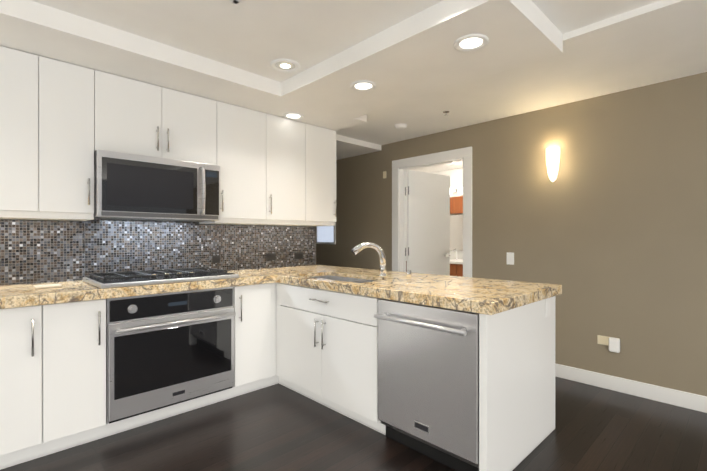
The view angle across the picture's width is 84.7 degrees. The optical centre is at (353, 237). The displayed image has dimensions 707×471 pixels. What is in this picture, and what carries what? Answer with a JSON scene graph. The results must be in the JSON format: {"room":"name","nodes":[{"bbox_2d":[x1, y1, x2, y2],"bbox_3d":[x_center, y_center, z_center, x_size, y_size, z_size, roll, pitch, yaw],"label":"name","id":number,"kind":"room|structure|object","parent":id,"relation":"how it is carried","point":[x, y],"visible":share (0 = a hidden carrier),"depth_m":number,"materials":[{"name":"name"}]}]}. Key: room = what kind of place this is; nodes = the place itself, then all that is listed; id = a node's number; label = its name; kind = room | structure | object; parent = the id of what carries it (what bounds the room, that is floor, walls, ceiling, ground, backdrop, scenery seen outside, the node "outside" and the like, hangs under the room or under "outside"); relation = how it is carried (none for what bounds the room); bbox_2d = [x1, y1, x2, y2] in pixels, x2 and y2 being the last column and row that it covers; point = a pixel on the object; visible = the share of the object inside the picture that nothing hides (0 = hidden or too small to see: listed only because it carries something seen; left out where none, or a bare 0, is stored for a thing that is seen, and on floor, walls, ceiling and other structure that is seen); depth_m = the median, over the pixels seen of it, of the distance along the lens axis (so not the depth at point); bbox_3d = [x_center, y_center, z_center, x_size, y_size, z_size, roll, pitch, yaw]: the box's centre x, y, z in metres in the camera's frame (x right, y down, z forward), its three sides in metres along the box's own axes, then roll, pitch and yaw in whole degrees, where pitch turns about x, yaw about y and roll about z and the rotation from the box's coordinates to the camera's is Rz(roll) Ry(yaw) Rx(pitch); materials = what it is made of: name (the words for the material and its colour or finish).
{"room":"kitchen","nodes":[
{"label":"kitchen","id":0,"kind":"room"},
{"bbox_2d":[0,219,292,285],"bbox_3d":[-2.456,0.015,2.343,5.570,2.440,0.120,0,0,-44],"label":"wall","id":1,"kind":"structure","parent":0,"point":[140,220],"depth_m":3.03,"materials":[{"name":"grey tile"}]},
{"bbox_2d":[0,46,43,217],"bbox_3d":[-2.123,-0.624,2.336,0.320,0.940,0.348,0,0,-44],"label":"upper cabinet","id":2,"kind":"object","parent":1,"relation":"attached to","point":[21,73],"depth_m":2.27,"materials":[{"name":"white wood"}]},
{"bbox_2d":[36,57,95,217],"bbox_3d":[-1.907,-0.625,2.546,0.283,0.940,0.348,0,0,-44],"label":"upper cabinet","id":3,"kind":"object","parent":1,"relation":"attached to","point":[61,122],"depth_m":2.43,"materials":[{"name":"white wood"}]},
{"bbox_2d":[0,219,315,284],"bbox_3d":[-1.610,0.085,3.072,3.340,0.435,0.010,0,0,-44],"label":"backsplash","id":4,"kind":"structure","parent":1,"relation":"attached to","point":[38,251],"depth_m":2.99,"materials":[{"name":"tile"}]},
{"bbox_2d":[212,255,220,262],"bbox_3d":[-1.218,0.193,3.444,0.075,0.070,0.004,0,0,-44],"label":"outlet","id":5,"kind":"object","parent":4,"relation":"attached to","point":[216,258],"visible":1,"depth_m":3.44,"materials":[{"name":"black plastic"}]},
{"bbox_2d":[266,253,275,260],"bbox_3d":[-0.816,0.192,3.834,0.115,0.070,0.004,0,0,-44],"label":"outlet","id":6,"kind":"object","parent":4,"relation":"attached to","point":[270,256],"visible":1,"depth_m":3.83,"materials":[{"name":"black plastic"}]},
{"bbox_2d":[294,252,302,258],"bbox_3d":[-0.573,0.192,4.071,0.115,0.070,0.004,0,0,-44],"label":"outlet","id":7,"kind":"object","parent":4,"relation":"attached to","point":[298,255],"visible":1,"depth_m":4.06,"materials":[{"name":"black plastic"}]},
{"bbox_2d":[96,70,219,165],"bbox_3d":[-1.510,-0.831,2.933,0.826,0.529,0.348,0,0,-44],"label":"upper cabinet","id":8,"kind":"object","parent":1,"relation":"attached to","point":[133,116],"depth_m":2.77,"materials":[{"name":"white wood"}]},
{"bbox_2d":[94,149,220,221],"bbox_3d":[-1.462,-0.349,2.884,0.820,0.430,0.482,0,0,-44],"label":"microwave","id":9,"kind":"object","parent":8,"relation":"attached to","point":[128,186],"visible":0.98,"depth_m":2.71,"materials":[{"name":"silver metal"}]},
{"bbox_2d":[204,102,267,221],"bbox_3d":[-1.052,-0.626,3.378,0.451,0.940,0.348,0,0,-44],"label":"upper cabinet","id":10,"kind":"object","parent":1,"relation":"attached to","point":[243,131],"depth_m":3.26,"materials":[{"name":"white wood"}]},
{"bbox_2d":[268,114,307,221],"bbox_3d":[-0.736,-0.627,3.685,0.430,0.940,0.348,0,0,-44],"label":"upper cabinet","id":11,"kind":"object","parent":1,"relation":"attached to","point":[287,138],"depth_m":3.57,"materials":[{"name":"white wood"}]},
{"bbox_2d":[300,124,335,225],"bbox_3d":[-0.439,-0.628,3.975,0.400,0.940,0.348,0,0,-44],"label":"upper cabinet","id":12,"kind":"object","parent":1,"relation":"attached to","point":[321,141],"depth_m":3.85,"materials":[{"name":"white wood"}]},
{"bbox_2d":[0,0,562,130],"bbox_3d":[-1.525,-1.147,1.383,5.570,0.110,2.550,0,0,-44],"label":"ceiling","id":13,"kind":"structure","parent":0,"point":[417,55],"depth_m":2.40,"materials":[{"name":"white paint"}]},
{"bbox_2d":[283,112,303,119],"bbox_3d":[-0.541,-1.092,3.491,0.190,0.010,0.190,0,0,-44],"label":"recessed light","id":14,"kind":"object","parent":13,"relation":"in","point":[293,115],"visible":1,"depth_m":3.48,"materials":[{"name":"white"}]},
{"bbox_2d":[350,80,376,90],"bbox_3d":[0.071,-1.091,2.797,0.190,0.010,0.190,0,0,-44],"label":"recessed light","id":15,"kind":"object","parent":13,"relation":"in","point":[363,85],"visible":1,"depth_m":2.78,"materials":[{"name":"white"}]},
{"bbox_2d":[454,34,488,51],"bbox_3d":[0.660,-1.089,2.177,0.190,0.010,0.190,0,0,-44],"label":"recessed light","id":16,"kind":"object","parent":13,"relation":"in","point":[470,42],"visible":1,"depth_m":2.17,"materials":[{"name":"white"}]},
{"bbox_2d":[32,0,659,175],"bbox_3d":[0.349,-1.264,1.930,9.260,0.120,10.020,0,0,-44],"label":"ceiling","id":17,"kind":"structure","parent":0,"point":[257,37],"depth_m":2.16,"materials":[{"name":"white paint"}]},
{"bbox_2d":[270,59,299,72],"bbox_3d":[-0.478,-1.200,2.716,0.210,0.010,0.210,0,0,-44],"label":"recessed light","id":18,"kind":"object","parent":17,"relation":"in","point":[285,65],"visible":1,"depth_m":2.71,"materials":[{"name":"white"}]},
{"bbox_2d":[0,377,706,470],"bbox_3d":[-0.518,1.268,1.092,6.840,0.060,10.020,0,0,-44],"label":"floor","id":19,"kind":"structure","parent":0,"point":[278,427],"depth_m":2.33,"materials":[{"name":"brown wood"}]},
{"bbox_2d":[0,304,47,469],"bbox_3d":[-2.087,0.801,2.187,0.460,0.868,0.618,0,0,-44],"label":"base cabinet","id":20,"kind":"object","parent":19,"relation":"on","point":[23,330],"depth_m":2.07,"materials":[{"name":"white wood"}]},
{"bbox_2d":[48,299,111,454],"bbox_3d":[-1.813,0.801,2.453,0.303,0.868,0.618,0,0,-44],"label":"base cabinet","id":21,"kind":"object","parent":19,"relation":"on","point":[52,378],"depth_m":2.24,"materials":[{"name":"white wood"}]},
{"bbox_2d":[106,287,235,423],"bbox_3d":[-1.377,0.750,2.816,0.821,0.765,0.701,0,0,-44],"label":"oven","id":22,"kind":"object","parent":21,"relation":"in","point":[163,350],"visible":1,"depth_m":2.56,"materials":[{"name":"silver metal"}]},
{"bbox_2d":[216,283,275,398],"bbox_3d":[-0.975,0.799,3.267,0.376,0.868,0.618,0,0,-44],"label":"base cabinet","id":23,"kind":"object","parent":19,"relation":"on","point":[254,306],"depth_m":3.03,"materials":[{"name":"white wood"}]},
{"bbox_2d":[272,282,339,384],"bbox_3d":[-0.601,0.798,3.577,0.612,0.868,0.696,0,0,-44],"label":"base cabinet","id":24,"kind":"object","parent":19,"relation":"on","point":[290,299],"depth_m":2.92,"materials":[{"name":"white wood"}]},
{"bbox_2d":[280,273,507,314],"bbox_3d":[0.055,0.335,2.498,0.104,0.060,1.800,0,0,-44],"label":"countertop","id":25,"kind":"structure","parent":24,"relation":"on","point":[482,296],"depth_m":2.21,"materials":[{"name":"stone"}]},
{"bbox_2d":[276,306,385,434],"bbox_3d":[-0.003,0.934,2.956,0.620,0.599,1.065,0,0,-44],"label":"base cabinet","id":26,"kind":"object","parent":19,"relation":"on","point":[326,348],"depth_m":2.65,"materials":[{"name":"white wood"}]},
{"bbox_2d":[374,299,478,470],"bbox_3d":[0.572,0.799,2.306,0.692,0.862,0.652,0,0,-44],"label":"dishwasher","id":27,"kind":"object","parent":19,"relation":"on","point":[428,381],"visible":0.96,"depth_m":2.07,"materials":[{"name":"silver metal"}]},
{"bbox_2d":[340,292,551,449],"bbox_3d":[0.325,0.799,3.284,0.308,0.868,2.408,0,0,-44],"label":"base cabinet","id":28,"kind":"object","parent":19,"relation":"on","point":[515,345],"depth_m":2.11,"materials":[{"name":"white wood"}]},
{"bbox_2d":[0,265,351,308],"bbox_3d":[-1.344,0.334,2.834,3.388,0.060,0.723,0,0,-44],"label":"countertop","id":29,"kind":"structure","parent":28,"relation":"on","point":[18,295],"depth_m":2.45,"materials":[{"name":"stone"}]},
{"bbox_2d":[33,284,62,288],"bbox_3d":[-1.865,0.299,2.367,0.130,0.011,0.130,0,0,-44],"label":"coaster","id":30,"kind":"object","parent":29,"relation":"on","point":[47,286],"visible":0.98,"depth_m":2.34,"materials":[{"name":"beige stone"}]},
{"bbox_2d":[83,267,238,288],"bbox_3d":[-1.375,0.274,2.809,0.890,0.060,0.550,0,0,-44],"label":"cooktop","id":31,"kind":"object","parent":29,"relation":"in","point":[127,279],"visible":1,"depth_m":2.65,"materials":[{"name":"silver metal"}]},
{"bbox_2d":[328,268,561,301],"bbox_3d":[0.545,0.334,2.974,0.483,0.060,1.800,0,0,-44],"label":"countertop","id":32,"kind":"structure","parent":28,"relation":"on","point":[543,290],"depth_m":2.81,"materials":[{"name":"stone"}]},
{"bbox_2d":[313,275,375,282],"bbox_3d":[-0.094,0.439,3.006,0.414,0.210,0.799,0,0,-44],"label":"sink","id":33,"kind":"object","parent":32,"relation":"in","point":[347,279],"visible":0.02,"depth_m":3.28,"materials":[{"name":"silver metal"}]},
{"bbox_2d":[351,242,386,276],"bbox_3d":[0.141,0.168,3.010,0.304,0.270,0.182,0,0,-44],"label":"faucet","id":34,"kind":"object","parent":32,"relation":"on","point":[357,249],"visible":1,"depth_m":2.99,"materials":[{"name":"silver metal"}]},
{"bbox_2d":[364,277,535,309],"bbox_3d":[0.511,0.335,2.370,0.360,0.060,0.980,0,0,-44],"label":"countertop","id":35,"kind":"structure","parent":28,"relation":"on","point":[516,297],"depth_m":2.32,"materials":[{"name":"stone"}]},
{"bbox_2d":[545,298,549,316],"bbox_3d":[1.203,0.433,2.396,0.070,0.115,0.007,0,0,-44],"label":"outlet","id":36,"kind":"object","parent":28,"relation":"attached to","point":[547,308],"visible":1,"depth_m":2.38,"materials":[{"name":"white plastic"}]},
{"bbox_2d":[336,134,380,159],"bbox_3d":[-0.973,-1.159,5.548,1.029,0.104,2.750,0,0,-44],"label":"beam","id":37,"kind":"structure","parent":0,"point":[346,147],"depth_m":4.81,"materials":[{"name":"white paint"}]},
{"bbox_2d":[406,176,406,258],"bbox_3d":[0.206,0.006,6.885,2.280,2.440,0.120,0,0,-44],"label":"wall","id":38,"kind":"structure","parent":0,"point":[406,176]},
{"bbox_2d":[432,168,462,258],"bbox_3d":[2.272,0.006,6.510,0.120,2.440,3.540,0,0,-44],"label":"wall","id":39,"kind":"structure","parent":0,"point":[456,178],"depth_m":6.89,"materials":[{"name":"white paint"}]},
{"bbox_2d":[450,187,462,194],"bbox_3d":[1.792,-0.814,6.807,0.148,0.120,0.900,0,0,-44],"label":"sconce","id":40,"kind":"object","parent":39,"relation":"attached to","point":[460,190],"visible":0.25,"depth_m":6.70,"materials":[{"name":"silver metal"}]},
{"bbox_2d":[450,196,462,213],"bbox_3d":[1.816,-0.559,6.762,0.178,0.290,1.400,0,0,-44],"label":"upper cabinet","id":41,"kind":"object","parent":39,"relation":"attached to","point":[456,205],"visible":0.17,"depth_m":6.68,"materials":[{"name":"brown wood"}]},
{"bbox_2d":[450,215,462,249],"bbox_3d":[1.873,-0.084,6.818,0.018,0.620,1.400,0,0,-44],"label":"bathroom mirror","id":42,"kind":"object","parent":39,"relation":"attached to","point":[456,232],"visible":0.29,"depth_m":6.86,"materials":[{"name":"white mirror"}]},
{"bbox_2d":[315,72,706,395],"bbox_3d":[1.932,0.013,3.389,0.120,2.440,9.900,0,0,-44],"label":"wall","id":43,"kind":"structure","parent":0,"point":[606,229],"depth_m":3.21,"materials":[{"name":"beige paint"}]},
{"bbox_2d":[316,223,335,243],"bbox_3d":[-0.409,-0.057,5.694,0.022,0.310,0.430,0,0,-44],"label":"window","id":44,"kind":"structure","parent":43,"relation":"in","point":[325,234],"depth_m":5.67,"materials":[{"name":"white"}]},
{"bbox_2d":[405,170,449,275],"bbox_3d":[0.988,0.194,5.002,0.831,2.055,0.180,0,0,-44],"label":"door leaf","id":45,"kind":"structure","parent":43,"relation":"in","point":[428,223],"depth_m":4.99,"materials":[{"name":"white wood"}]},
{"bbox_2d":[392,146,471,276],"bbox_3d":[0.898,0.143,4.444,0.141,2.175,1.075,0,0,-44],"label":"door frame","id":46,"kind":"structure","parent":43,"relation":"attached to","point":[400,167],"depth_m":4.49,"materials":[{"name":"white wood"}]},
{"bbox_2d":[507,252,513,264],"bbox_3d":[1.509,0.202,3.731,0.008,0.116,0.072,0,0,-44],"label":"switch plate","id":47,"kind":"object","parent":43,"relation":"attached to","point":[510,258],"visible":1,"depth_m":3.73,"materials":[{"name":"white plastic"}]},
{"bbox_2d":[546,147,559,181],"bbox_3d":[1.759,-0.642,3.435,0.062,0.300,0.116,0,0,-44],"label":"lamp","id":48,"kind":"object","parent":43,"relation":"attached to","point":[552,158],"visible":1,"depth_m":3.41,"materials":[{"name":"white glass"}]},
{"bbox_2d":[597,335,619,352],"bbox_3d":[2.063,0.861,3.138,0.044,0.115,0.161,0,0,-44],"label":"outlet","id":49,"kind":"object","parent":43,"relation":"attached to","point":[613,343],"visible":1,"depth_m":3.11,"materials":[{"name":"beige plastic"}]},
{"bbox_2d":[555,363,706,412],"bbox_3d":[2.846,1.178,2.355,0.012,0.115,7.140,0,0,-44],"label":"baseboard","id":50,"kind":"structure","parent":43,"relation":"attached to","point":[692,401],"depth_m":3.02,"materials":[{"name":"white wood"}]},
{"bbox_2d":[336,0,706,144],"bbox_3d":[2.418,-1.183,1.940,1.199,0.040,7.150,0,0,-44],"label":"ceiling","id":51,"kind":"structure","parent":0,"point":[657,42],"depth_m":2.77,"materials":[{"name":"white paint"}]},
{"bbox_2d":[394,123,406,129],"bbox_3d":[0.491,-1.151,4.035,0.132,0.034,0.132,0,0,-44],"label":"smoke detector","id":52,"kind":"object","parent":51,"relation":"attached to","point":[401,126],"visible":1,"depth_m":4.00,"materials":[{"name":"white plastic"}]},
{"bbox_3d":[1.448,1.258,5.711,2.420,0.060,3.300,0,0,-44],"label":"floor","id":53,"kind":"structure","parent":0,"visible":0},
{"bbox_2d":[406,261,462,276],"bbox_3d":[1.673,0.826,6.626,0.576,0.801,1.600,0,0,-44],"label":"bathroom vanity","id":54,"kind":"object","parent":53,"relation":"on","point":[456,266],"depth_m":6.24,"materials":[{"name":"brown wood"}]},
{"bbox_2d":[406,259,462,264],"bbox_3d":[1.669,0.406,6.621,0.588,0.038,1.620,0,0,-44],"label":"countertop","id":55,"kind":"structure","parent":54,"relation":"on","point":[452,262],"depth_m":6.24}
]}

